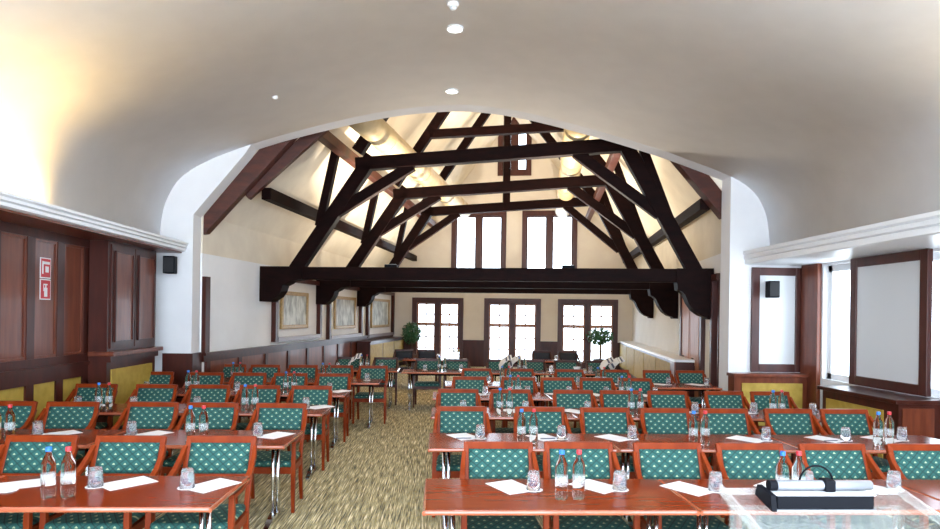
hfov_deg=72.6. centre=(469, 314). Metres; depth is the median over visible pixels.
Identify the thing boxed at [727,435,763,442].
paper sheet
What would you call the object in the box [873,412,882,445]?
water bottle
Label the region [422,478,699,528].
conference table
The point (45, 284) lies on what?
fire sign
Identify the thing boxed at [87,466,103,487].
tumbler
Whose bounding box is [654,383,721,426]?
conference table
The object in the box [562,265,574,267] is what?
uplighter
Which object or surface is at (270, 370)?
chair
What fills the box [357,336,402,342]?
countertop
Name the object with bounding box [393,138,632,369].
wall
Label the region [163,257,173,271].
grille
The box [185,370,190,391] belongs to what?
water bottle
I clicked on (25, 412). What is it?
chair
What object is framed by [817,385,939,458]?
window bench
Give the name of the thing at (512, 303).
window
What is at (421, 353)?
chair
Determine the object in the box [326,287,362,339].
frame
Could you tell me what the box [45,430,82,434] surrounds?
paper sheet
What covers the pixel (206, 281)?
trim
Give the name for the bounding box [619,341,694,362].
countertop
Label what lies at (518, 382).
water bottle
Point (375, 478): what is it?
floor
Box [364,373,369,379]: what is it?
tumbler
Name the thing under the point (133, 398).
tumbler
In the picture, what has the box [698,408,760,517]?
chair
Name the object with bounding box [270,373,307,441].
chair
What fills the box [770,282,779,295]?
grille
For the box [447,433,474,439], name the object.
paper sheet
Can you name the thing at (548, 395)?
conference table
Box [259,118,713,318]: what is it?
roof truss
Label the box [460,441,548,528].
chair
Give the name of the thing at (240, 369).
water bottle
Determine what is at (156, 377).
chair
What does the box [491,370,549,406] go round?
conference table
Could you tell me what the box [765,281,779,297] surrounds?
loudspeaker
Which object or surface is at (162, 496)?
conference table
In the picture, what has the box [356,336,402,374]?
base cabinet
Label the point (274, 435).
paper sheet
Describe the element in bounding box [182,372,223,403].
chair
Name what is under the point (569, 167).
air duct
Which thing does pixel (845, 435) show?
tumbler
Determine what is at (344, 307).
framed picture
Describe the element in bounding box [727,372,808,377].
countertop
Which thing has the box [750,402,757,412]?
tumbler
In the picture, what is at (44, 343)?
wall
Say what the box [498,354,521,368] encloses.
leaflet
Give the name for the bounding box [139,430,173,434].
paper sheet
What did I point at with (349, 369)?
chair
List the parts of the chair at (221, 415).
seat frame, seat, armrest, frame, backrest, armrest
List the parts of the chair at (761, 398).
frame, backrest, armrest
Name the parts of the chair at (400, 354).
backrest, frame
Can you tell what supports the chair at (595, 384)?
on the floor
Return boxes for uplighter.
[384,264,397,266]
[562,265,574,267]
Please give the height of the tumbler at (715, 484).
0.118 m
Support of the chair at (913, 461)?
on the floor
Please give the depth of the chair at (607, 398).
8.00 m
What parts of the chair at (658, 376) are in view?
backrest, frame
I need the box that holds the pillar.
[800,263,821,434]
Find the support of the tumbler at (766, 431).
on the doily
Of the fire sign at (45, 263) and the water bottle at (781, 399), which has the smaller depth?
the water bottle at (781, 399)
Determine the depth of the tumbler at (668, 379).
10.56 m
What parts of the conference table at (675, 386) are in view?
leg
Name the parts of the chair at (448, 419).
leg, armrest, seat frame, seat, backrest, frame, armrest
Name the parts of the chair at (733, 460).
armrest, seat frame, frame, backrest, leg, seat, armrest, leg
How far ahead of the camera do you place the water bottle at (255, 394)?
7.15 m
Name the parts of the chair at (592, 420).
armrest, backrest, frame, seat, seat frame, armrest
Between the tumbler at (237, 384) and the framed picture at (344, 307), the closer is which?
the tumbler at (237, 384)
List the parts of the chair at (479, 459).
armrest, leg, frame, backrest, seat, armrest, leg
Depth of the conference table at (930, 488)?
4.29 m
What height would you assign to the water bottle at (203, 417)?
0.299 m
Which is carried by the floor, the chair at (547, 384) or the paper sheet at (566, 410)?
the chair at (547, 384)
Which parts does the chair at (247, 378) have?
backrest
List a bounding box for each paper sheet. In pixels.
[0,479,40,488]
[0,488,17,492]
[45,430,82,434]
[102,476,157,490]
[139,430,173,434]
[190,478,241,492]
[259,431,295,438]
[310,405,335,408]
[334,390,350,392]
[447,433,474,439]
[485,480,527,494]
[526,434,556,440]
[565,409,579,412]
[569,479,613,493]
[594,434,627,441]
[659,481,711,495]
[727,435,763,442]
[805,435,843,442]
[862,435,900,442]
[865,485,891,494]
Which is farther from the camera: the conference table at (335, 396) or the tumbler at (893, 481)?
the conference table at (335, 396)
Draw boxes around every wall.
[0,221,89,450]
[155,105,801,425]
[199,253,390,371]
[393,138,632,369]
[632,254,720,390]
[820,248,939,434]
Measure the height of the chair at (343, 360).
0.932 m
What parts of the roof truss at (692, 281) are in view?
blade, blade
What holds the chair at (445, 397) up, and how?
on the floor
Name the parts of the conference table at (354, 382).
leg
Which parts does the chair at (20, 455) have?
armrest, seat, leg, backrest, frame, seat frame, armrest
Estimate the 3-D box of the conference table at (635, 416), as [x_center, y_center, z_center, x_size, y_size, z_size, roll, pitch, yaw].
[1.947,1.507,7.411,1.600,0.741,0.720,1,0,-3]
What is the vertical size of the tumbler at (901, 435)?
0.118 m
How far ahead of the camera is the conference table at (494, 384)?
10.26 m
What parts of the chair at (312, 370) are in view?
backrest, frame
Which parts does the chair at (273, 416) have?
armrest, leg, seat frame, seat, backrest, frame, leg, armrest, leg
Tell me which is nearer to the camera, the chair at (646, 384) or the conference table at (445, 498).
the conference table at (445, 498)
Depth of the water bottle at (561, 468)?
3.85 m
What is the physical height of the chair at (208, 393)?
0.932 m
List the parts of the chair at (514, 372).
frame, backrest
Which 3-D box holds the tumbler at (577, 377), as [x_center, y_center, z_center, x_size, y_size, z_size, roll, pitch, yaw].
[1.782,1.070,10.515,0.091,0.118,0.090,1,0,9]
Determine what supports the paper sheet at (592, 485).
on the conference table at (445, 498)
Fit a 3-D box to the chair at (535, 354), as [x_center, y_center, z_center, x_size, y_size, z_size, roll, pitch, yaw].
[1.898,1.413,16.598,0.582,0.932,0.648,1,0,-3]
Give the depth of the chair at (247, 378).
9.65 m
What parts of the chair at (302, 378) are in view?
backrest, frame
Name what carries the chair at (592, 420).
on the floor
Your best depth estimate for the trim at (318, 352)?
13.93 m
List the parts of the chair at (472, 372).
backrest, frame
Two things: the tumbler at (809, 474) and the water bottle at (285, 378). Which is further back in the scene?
the water bottle at (285, 378)
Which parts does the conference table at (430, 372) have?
leg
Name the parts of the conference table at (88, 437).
leg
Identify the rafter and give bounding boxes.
[203,138,297,234]
[670,161,721,219]
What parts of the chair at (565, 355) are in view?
backrest, frame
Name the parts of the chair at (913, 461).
armrest, seat frame, backrest, seat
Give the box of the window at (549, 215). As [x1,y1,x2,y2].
[522,210,577,267]
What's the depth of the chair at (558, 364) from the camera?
13.38 m
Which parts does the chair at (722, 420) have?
frame, backrest, armrest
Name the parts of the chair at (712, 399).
armrest, frame, backrest, armrest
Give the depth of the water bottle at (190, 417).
5.46 m
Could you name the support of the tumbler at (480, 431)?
on the doily
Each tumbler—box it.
[31,420,43,434]
[74,396,81,400]
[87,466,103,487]
[126,421,136,434]
[130,396,137,401]
[179,467,194,488]
[193,396,200,401]
[234,382,240,390]
[252,422,262,436]
[302,397,309,407]
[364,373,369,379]
[460,400,466,405]
[475,424,484,438]
[482,386,487,394]
[522,401,528,405]
[526,470,540,490]
[556,425,565,439]
[576,376,580,383]
[584,401,590,406]
[612,470,626,490]
[627,425,636,439]
[666,377,670,384]
[691,402,698,412]
[704,377,708,384]
[708,471,722,491]
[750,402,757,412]
[761,426,770,440]
[806,470,813,479]
[809,403,816,413]
[840,427,850,440]
[886,470,901,490]
[896,427,907,440]
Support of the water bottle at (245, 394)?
on the conference table at (315, 413)
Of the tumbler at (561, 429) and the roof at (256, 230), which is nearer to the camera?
the tumbler at (561, 429)
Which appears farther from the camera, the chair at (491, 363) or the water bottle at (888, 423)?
the chair at (491, 363)
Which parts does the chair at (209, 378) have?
backrest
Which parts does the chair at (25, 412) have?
backrest, armrest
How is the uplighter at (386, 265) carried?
on the roof truss at (692, 281)
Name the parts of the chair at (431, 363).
leg, seat frame, backrest, seat, frame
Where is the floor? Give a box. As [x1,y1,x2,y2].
[64,365,898,528]
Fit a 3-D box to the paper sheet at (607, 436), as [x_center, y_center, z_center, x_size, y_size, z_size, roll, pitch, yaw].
[1.322,1.126,5.871,0.210,0.002,0.296,1,0,-38]
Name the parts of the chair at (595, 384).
backrest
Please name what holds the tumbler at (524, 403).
on the doily
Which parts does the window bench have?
yellow panel, panel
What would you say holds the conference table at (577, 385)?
on the floor
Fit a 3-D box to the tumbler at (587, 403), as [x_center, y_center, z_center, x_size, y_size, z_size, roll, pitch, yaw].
[1.368,1.064,7.449,0.091,0.118,0.090,1,0,-20]
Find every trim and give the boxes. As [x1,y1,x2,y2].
[0,190,187,252]
[201,276,210,352]
[202,335,392,401]
[743,210,939,265]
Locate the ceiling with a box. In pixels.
[0,0,939,244]
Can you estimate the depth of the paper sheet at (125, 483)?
4.11 m
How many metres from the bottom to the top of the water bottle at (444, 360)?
0.299 m
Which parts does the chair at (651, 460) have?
armrest, seat frame, leg, frame, backrest, seat, armrest, leg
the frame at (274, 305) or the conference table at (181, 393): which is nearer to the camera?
the conference table at (181, 393)
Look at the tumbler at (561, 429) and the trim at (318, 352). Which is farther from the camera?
the trim at (318, 352)
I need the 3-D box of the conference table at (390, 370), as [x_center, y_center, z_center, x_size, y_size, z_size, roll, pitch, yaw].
[-2.225,1.448,12.770,1.600,0.741,0.720,1,0,-3]
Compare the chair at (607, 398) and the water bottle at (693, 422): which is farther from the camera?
the chair at (607, 398)
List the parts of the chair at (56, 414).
armrest, backrest, frame, seat frame, seat, armrest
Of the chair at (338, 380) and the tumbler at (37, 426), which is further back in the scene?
the chair at (338, 380)
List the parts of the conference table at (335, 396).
leg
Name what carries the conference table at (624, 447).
on the floor
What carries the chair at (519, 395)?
on the floor
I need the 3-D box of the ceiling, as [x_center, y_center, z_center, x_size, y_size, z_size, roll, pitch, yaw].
[0.345,-2.295,3.984,10.180,2.480,12.730,1,0,-3]
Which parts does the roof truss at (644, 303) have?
blade, king post, blade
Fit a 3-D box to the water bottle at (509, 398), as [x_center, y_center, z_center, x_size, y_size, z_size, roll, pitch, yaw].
[0.443,0.966,7.171,0.078,0.299,0.079,1,0,32]
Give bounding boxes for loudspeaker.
[163,256,176,273]
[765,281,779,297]
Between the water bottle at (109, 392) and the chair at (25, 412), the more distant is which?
the water bottle at (109, 392)
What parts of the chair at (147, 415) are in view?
armrest, backrest, frame, armrest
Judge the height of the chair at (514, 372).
0.932 m
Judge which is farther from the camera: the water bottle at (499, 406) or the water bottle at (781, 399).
the water bottle at (781, 399)
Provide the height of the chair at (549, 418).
0.932 m
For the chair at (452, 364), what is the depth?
13.24 m
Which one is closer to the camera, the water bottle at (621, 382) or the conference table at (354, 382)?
the water bottle at (621, 382)
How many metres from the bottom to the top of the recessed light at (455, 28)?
0.025 m
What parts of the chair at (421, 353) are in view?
backrest, frame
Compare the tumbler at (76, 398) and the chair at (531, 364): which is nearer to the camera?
the tumbler at (76, 398)
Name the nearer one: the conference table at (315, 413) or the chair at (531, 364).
the conference table at (315, 413)
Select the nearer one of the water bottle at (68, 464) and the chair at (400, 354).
the water bottle at (68, 464)
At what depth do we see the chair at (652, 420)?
6.45 m
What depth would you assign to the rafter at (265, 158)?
10.53 m
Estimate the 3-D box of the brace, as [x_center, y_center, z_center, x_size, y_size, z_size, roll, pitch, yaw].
[-2.926,-2.811,10.852,1.830,1.739,0.130,1,0,-3]
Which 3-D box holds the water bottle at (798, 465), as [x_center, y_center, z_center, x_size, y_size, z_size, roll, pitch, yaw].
[2.026,0.988,3.945,0.078,0.299,0.079,1,0,44]
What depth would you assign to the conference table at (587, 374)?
12.62 m
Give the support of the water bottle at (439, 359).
on the conference table at (430, 372)
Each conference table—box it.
[0,429,125,475]
[0,475,249,528]
[80,403,186,475]
[87,430,302,528]
[176,388,233,397]
[178,404,332,480]
[223,377,271,384]
[230,389,351,449]
[308,378,382,428]
[318,368,399,408]
[401,369,461,410]
[402,358,465,389]
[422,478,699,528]
[428,433,618,524]
[431,407,576,478]
[432,392,551,406]
[445,381,539,388]
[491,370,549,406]
[514,359,562,363]
[544,393,648,407]
[545,370,599,406]
[551,382,618,406]
[565,408,698,421]
[598,434,797,528]
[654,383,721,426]
[658,479,939,528]
[748,410,820,422]
[771,435,939,520]
[884,479,939,500]
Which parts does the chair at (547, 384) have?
armrest, backrest, frame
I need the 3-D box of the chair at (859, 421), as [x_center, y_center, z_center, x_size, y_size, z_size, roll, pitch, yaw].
[3.880,1.440,6.331,0.582,0.932,0.648,1,0,-2]
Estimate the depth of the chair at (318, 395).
8.00 m
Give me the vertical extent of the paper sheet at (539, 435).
0.002 m
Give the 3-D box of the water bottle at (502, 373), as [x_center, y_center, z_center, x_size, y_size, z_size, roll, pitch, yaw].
[0.515,0.967,10.260,0.079,0.299,0.078,1,0,-9]
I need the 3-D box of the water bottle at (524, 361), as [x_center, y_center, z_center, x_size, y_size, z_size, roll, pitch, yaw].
[1.072,0.975,12.532,0.079,0.299,0.078,1,0,27]
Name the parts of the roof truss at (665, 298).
blade, blade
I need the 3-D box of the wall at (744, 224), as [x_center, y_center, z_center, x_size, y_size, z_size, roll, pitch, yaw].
[0.221,-2.947,10.495,11.150,9.600,0.390,1,0,-3]
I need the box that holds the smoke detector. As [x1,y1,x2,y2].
[447,1,458,10]
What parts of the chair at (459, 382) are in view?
backrest, frame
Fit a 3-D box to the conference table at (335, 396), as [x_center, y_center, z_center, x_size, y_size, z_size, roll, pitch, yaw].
[-2.516,1.444,8.952,1.600,0.741,0.720,1,0,-3]
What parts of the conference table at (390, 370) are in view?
leg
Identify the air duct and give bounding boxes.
[349,119,469,217]
[555,129,589,217]
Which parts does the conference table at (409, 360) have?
leg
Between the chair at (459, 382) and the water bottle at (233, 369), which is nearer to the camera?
the chair at (459, 382)
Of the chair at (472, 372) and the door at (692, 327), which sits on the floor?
the chair at (472, 372)
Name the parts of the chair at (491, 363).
backrest, frame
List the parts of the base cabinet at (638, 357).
yellow panel, yellow panel, yellow panel, yellow panel, yellow panel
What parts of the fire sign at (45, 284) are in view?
plate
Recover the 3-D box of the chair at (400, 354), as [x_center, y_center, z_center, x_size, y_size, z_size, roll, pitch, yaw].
[-1.708,1.362,16.425,0.582,0.932,0.648,1,0,-3]
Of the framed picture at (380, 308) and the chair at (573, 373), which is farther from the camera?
the framed picture at (380, 308)
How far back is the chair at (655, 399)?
8.01 m
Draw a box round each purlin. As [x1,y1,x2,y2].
[261,188,416,260]
[318,131,436,226]
[585,153,620,220]
[630,198,709,258]
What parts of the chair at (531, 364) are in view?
frame, backrest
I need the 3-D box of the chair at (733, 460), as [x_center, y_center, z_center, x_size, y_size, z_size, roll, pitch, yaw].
[2.075,1.415,4.439,0.582,0.932,0.648,1,0,-3]
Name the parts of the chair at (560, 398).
armrest, seat, backrest, frame, armrest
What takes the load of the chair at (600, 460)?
on the floor
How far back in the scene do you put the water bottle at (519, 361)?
12.49 m
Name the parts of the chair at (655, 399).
armrest, backrest, armrest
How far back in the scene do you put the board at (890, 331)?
8.38 m
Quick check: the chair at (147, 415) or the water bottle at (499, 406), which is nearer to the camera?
the chair at (147, 415)
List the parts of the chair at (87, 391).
armrest, backrest, seat, armrest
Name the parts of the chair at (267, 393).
armrest, seat, backrest, frame, armrest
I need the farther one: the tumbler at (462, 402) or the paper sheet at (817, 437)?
the tumbler at (462, 402)
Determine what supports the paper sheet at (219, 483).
on the conference table at (162, 496)
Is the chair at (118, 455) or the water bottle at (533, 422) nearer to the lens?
the chair at (118, 455)
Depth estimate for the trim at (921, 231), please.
7.93 m
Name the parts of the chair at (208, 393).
armrest, backrest, armrest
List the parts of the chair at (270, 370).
backrest, frame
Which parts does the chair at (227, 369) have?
backrest, frame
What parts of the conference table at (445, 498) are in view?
leg, leg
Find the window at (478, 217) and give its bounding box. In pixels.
[451,212,506,267]
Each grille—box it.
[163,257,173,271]
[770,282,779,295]
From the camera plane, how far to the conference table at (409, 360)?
15.89 m
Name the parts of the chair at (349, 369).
backrest, frame, seat frame, leg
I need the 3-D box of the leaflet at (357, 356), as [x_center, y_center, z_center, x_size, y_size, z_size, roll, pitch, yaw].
[-2.326,0.915,12.875,0.262,0.287,0.248,1,0,-3]
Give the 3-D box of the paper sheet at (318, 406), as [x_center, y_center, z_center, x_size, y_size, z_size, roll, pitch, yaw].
[-1.769,1.083,7.538,0.210,0.002,0.296,1,0,38]
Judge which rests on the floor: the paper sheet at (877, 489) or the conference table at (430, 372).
the conference table at (430, 372)
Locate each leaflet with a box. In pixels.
[348,353,361,364]
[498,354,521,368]
[599,356,624,369]
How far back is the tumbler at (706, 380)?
10.59 m
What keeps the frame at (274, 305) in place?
attached to the wall at (238, 319)
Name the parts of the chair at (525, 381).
backrest, frame, armrest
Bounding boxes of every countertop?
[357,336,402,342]
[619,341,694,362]
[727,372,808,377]
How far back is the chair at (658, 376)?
11.16 m
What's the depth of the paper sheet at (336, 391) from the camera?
9.06 m
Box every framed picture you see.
[280,291,308,328]
[333,296,355,328]
[370,298,389,327]
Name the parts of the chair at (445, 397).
armrest, backrest, armrest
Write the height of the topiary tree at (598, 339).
1.503 m
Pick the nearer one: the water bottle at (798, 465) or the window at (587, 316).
the water bottle at (798, 465)
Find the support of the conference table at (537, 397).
on the floor
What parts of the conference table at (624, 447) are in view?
leg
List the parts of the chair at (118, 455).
leg, armrest, seat, leg, backrest, frame, seat frame, armrest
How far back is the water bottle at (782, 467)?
3.91 m
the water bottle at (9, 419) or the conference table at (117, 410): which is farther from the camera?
the conference table at (117, 410)
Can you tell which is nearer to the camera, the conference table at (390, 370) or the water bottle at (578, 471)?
the water bottle at (578, 471)
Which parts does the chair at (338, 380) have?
backrest, frame, seat frame, seat, leg, leg, armrest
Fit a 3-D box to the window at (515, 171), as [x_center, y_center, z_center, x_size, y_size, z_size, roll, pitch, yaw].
[1.611,-6.075,22.968,1.202,2.193,0.250,1,0,7]
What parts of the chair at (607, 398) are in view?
armrest, backrest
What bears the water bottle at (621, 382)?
on the conference table at (548, 395)
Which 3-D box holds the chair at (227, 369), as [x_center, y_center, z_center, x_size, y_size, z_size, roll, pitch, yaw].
[-4.166,1.328,10.927,0.582,0.932,0.648,1,0,-3]
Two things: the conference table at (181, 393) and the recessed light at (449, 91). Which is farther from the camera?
the recessed light at (449, 91)
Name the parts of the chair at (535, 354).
backrest, frame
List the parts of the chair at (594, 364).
backrest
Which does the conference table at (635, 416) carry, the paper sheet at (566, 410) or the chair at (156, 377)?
the paper sheet at (566, 410)
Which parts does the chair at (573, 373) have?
backrest, frame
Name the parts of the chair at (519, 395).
armrest, leg, seat, backrest, frame, armrest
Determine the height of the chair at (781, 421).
0.932 m
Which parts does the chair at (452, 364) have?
frame, backrest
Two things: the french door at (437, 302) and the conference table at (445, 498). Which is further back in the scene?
the french door at (437, 302)
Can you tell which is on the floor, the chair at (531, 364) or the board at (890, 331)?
the chair at (531, 364)
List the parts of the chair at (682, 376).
backrest, frame, seat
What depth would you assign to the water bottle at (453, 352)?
15.81 m
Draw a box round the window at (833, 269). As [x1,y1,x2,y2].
[827,252,939,396]
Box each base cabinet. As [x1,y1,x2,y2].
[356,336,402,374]
[619,341,694,408]
[727,372,808,430]
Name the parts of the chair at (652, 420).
armrest, frame, backrest, leg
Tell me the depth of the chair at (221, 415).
6.39 m
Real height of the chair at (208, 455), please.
0.932 m
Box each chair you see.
[0,401,37,428]
[0,435,79,528]
[27,401,99,475]
[39,435,166,528]
[65,383,117,429]
[108,384,177,429]
[110,402,179,475]
[144,435,256,528]
[149,371,173,383]
[161,402,238,475]
[180,384,230,429]
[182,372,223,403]
[223,364,246,418]
[228,372,266,401]
[233,385,280,450]
[235,403,307,512]
[239,364,280,422]
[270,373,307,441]
[279,365,317,402]
[286,385,331,470]
[306,373,350,441]
[317,365,353,422]
[335,357,359,391]
[352,365,387,423]
[371,357,398,404]
[393,349,414,387]
[413,359,440,407]
[416,349,437,380]
[432,406,491,516]
[435,389,480,406]
[443,359,470,388]
[451,376,490,425]
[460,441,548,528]
[461,368,495,421]
[486,359,512,407]
[489,389,539,454]
[501,377,542,427]
[504,368,539,427]
[514,406,571,477]
[521,360,550,406]
[532,351,553,376]
[540,377,578,427]
[543,441,639,528]
[552,390,597,433]
[554,360,579,370]
[554,369,585,381]
[558,351,582,368]
[579,378,616,392]
[579,407,638,478]
[586,360,609,377]
[599,390,645,433]
[600,369,639,427]
[618,378,654,421]
[632,442,741,528]
[639,408,716,515]
[642,370,676,407]
[647,391,691,408]
[675,370,720,407]
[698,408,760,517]
[704,391,765,456]
[715,443,834,528]
[750,391,818,434]
[763,408,828,478]
[797,443,928,528]
[819,409,889,479]
[885,443,939,528]
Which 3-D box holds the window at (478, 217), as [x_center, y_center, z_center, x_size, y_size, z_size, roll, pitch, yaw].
[0.321,-2.541,23.116,1.977,2.390,0.250,1,0,7]
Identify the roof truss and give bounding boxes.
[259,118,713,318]
[316,112,677,318]
[357,113,653,317]
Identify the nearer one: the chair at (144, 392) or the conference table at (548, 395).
the chair at (144, 392)
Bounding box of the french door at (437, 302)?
[412,297,463,364]
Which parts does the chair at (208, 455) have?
leg, armrest, seat, backrest, frame, leg, seat frame, armrest, leg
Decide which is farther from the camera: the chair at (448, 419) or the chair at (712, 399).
the chair at (712, 399)
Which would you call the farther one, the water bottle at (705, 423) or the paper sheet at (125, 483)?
the water bottle at (705, 423)
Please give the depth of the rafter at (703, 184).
10.90 m
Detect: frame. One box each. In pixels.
[271,280,321,341]
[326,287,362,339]
[365,292,394,337]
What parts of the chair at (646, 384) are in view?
frame, backrest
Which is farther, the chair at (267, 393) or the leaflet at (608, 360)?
the leaflet at (608, 360)
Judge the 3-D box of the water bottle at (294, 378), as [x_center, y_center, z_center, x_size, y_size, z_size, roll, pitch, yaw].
[-2.425,0.926,8.821,0.079,0.299,0.078,1,0,-31]
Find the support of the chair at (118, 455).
on the floor
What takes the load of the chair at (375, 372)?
on the floor
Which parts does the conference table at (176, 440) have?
leg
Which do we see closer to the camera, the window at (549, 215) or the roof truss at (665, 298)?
the roof truss at (665, 298)
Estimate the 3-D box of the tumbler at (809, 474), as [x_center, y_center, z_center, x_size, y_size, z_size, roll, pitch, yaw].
[2.195,1.076,4.169,0.091,0.118,0.090,1,0,-5]
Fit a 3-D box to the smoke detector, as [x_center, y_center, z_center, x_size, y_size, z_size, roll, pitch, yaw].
[-0.184,-3.357,6.957,0.124,0.075,0.124,1,0,-3]
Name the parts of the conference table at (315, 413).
leg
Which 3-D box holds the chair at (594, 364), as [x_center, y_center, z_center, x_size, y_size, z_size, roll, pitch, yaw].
[2.696,1.424,13.145,0.582,0.932,0.648,1,0,-3]
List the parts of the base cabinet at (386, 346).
yellow panel, yellow panel, yellow panel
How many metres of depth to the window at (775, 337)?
10.55 m
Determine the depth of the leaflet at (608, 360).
12.86 m
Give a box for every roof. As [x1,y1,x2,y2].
[201,112,512,266]
[515,118,721,268]
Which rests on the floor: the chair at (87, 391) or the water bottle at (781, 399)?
the chair at (87, 391)
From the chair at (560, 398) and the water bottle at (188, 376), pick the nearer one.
the chair at (560, 398)
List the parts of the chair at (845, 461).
armrest, seat frame, frame, backrest, leg, seat, armrest, leg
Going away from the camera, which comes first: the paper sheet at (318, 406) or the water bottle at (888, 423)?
the water bottle at (888, 423)
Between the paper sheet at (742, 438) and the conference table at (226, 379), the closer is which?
the paper sheet at (742, 438)
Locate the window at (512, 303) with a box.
[483,298,540,366]
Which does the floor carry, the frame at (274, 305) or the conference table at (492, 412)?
the conference table at (492, 412)
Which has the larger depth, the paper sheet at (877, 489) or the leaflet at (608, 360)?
the leaflet at (608, 360)
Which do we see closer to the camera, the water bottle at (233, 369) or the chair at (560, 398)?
the chair at (560, 398)
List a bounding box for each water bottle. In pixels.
[4,404,14,439]
[40,446,55,498]
[60,446,75,498]
[95,382,102,409]
[105,382,112,409]
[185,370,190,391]
[185,405,194,439]
[193,370,199,383]
[199,405,208,434]
[230,362,235,377]
[238,362,242,371]
[241,384,248,410]
[251,384,258,410]
[283,371,288,392]
[291,371,296,386]
[320,363,324,372]
[327,363,331,372]
[359,354,362,365]
[365,355,368,365]
[437,356,440,371]
[443,356,446,371]
[452,347,454,358]
[496,388,502,414]
[500,366,504,384]
[506,366,510,376]
[506,388,512,414]
[507,375,512,388]
[515,375,520,388]
[517,357,520,368]
[517,409,525,441]
[523,357,526,368]
[529,409,537,443]
[555,449,567,500]
[572,449,584,499]
[595,367,599,377]
[602,367,606,377]
[619,376,624,389]
[626,376,631,389]
[627,388,634,414]
[637,388,643,414]
[689,411,697,441]
[700,411,709,445]
[769,390,776,407]
[776,451,788,479]
[778,390,784,407]
[792,451,805,479]
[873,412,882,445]
[884,411,893,444]
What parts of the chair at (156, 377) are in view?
backrest, frame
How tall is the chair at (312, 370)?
0.932 m
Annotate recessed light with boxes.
[445,89,458,93]
[446,24,463,32]
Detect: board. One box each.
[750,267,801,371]
[849,249,932,396]
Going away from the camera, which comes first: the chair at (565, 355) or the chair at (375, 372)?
the chair at (375, 372)
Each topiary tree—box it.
[400,322,421,366]
[586,328,613,360]
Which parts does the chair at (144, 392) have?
leg, armrest, backrest, frame, armrest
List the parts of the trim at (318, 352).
panel, panel, panel, panel, panel, panel, panel, panel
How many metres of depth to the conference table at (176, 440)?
5.64 m
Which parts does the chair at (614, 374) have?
frame, backrest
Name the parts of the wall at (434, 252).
wainscot panel, wainscot panel, wainscot panel, wainscot panel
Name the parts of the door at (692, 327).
panel, panel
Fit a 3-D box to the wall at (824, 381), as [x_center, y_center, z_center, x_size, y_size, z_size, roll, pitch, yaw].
[5.894,0.133,4.999,0.250,3.600,11.230,1,0,-3]
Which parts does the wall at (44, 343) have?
yellow panel, panel, yellow panel, panel, yellow panel, panel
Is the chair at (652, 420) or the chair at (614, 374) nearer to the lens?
the chair at (652, 420)
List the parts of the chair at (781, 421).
armrest, frame, backrest, leg, armrest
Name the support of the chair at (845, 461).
on the floor
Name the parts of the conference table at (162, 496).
leg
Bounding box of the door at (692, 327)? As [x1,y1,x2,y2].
[679,294,704,408]
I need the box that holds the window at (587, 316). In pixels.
[557,299,617,368]
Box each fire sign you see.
[39,279,50,299]
[40,257,50,278]
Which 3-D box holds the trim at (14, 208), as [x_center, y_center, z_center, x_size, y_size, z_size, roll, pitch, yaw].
[-4.518,-1.058,4.506,0.650,0.160,11.230,1,0,-3]
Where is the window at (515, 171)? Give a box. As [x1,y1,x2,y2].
[498,117,531,175]
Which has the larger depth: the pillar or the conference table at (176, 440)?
the pillar
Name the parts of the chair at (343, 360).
backrest, frame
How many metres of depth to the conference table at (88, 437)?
5.71 m
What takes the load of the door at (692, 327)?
in the wall at (660, 331)
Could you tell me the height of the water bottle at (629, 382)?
0.299 m
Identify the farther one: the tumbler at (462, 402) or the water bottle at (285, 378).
the water bottle at (285, 378)
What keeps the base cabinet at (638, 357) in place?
on the floor
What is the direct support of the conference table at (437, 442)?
on the floor
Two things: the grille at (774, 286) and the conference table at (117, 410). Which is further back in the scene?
the grille at (774, 286)
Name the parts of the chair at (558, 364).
frame, backrest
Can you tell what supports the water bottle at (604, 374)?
on the conference table at (577, 385)
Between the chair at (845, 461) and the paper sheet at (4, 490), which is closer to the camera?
the paper sheet at (4, 490)
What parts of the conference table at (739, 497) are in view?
leg, leg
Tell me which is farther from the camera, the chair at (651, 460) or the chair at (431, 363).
the chair at (431, 363)
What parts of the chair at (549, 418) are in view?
armrest, seat, frame, backrest, armrest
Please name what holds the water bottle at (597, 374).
on the conference table at (577, 385)
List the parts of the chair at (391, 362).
seat frame, backrest, frame, leg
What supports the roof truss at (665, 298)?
attached to the wall at (238, 319)
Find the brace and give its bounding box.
[246,130,328,199]
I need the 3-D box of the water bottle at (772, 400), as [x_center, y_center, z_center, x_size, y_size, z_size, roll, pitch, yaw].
[3.467,1.008,7.324,0.079,0.299,0.078,1,0,35]
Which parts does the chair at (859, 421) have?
armrest, backrest, frame, armrest, seat frame, seat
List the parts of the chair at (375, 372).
leg, leg, seat frame, seat, backrest, frame, leg, armrest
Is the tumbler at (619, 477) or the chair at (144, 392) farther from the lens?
the chair at (144, 392)
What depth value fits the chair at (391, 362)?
13.46 m
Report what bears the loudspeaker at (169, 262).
attached to the wall at (744, 224)
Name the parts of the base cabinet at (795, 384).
yellow panel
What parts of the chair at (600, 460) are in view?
armrest, leg, backrest, frame, seat, armrest, leg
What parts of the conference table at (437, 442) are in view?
leg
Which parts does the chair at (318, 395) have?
armrest, backrest, frame, seat, seat frame, leg, armrest, leg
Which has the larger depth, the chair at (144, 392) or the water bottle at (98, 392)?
the chair at (144, 392)
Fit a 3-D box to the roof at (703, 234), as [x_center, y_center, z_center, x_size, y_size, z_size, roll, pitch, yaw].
[3.017,-4.173,16.676,4.470,6.170,12.606,1,0,7]

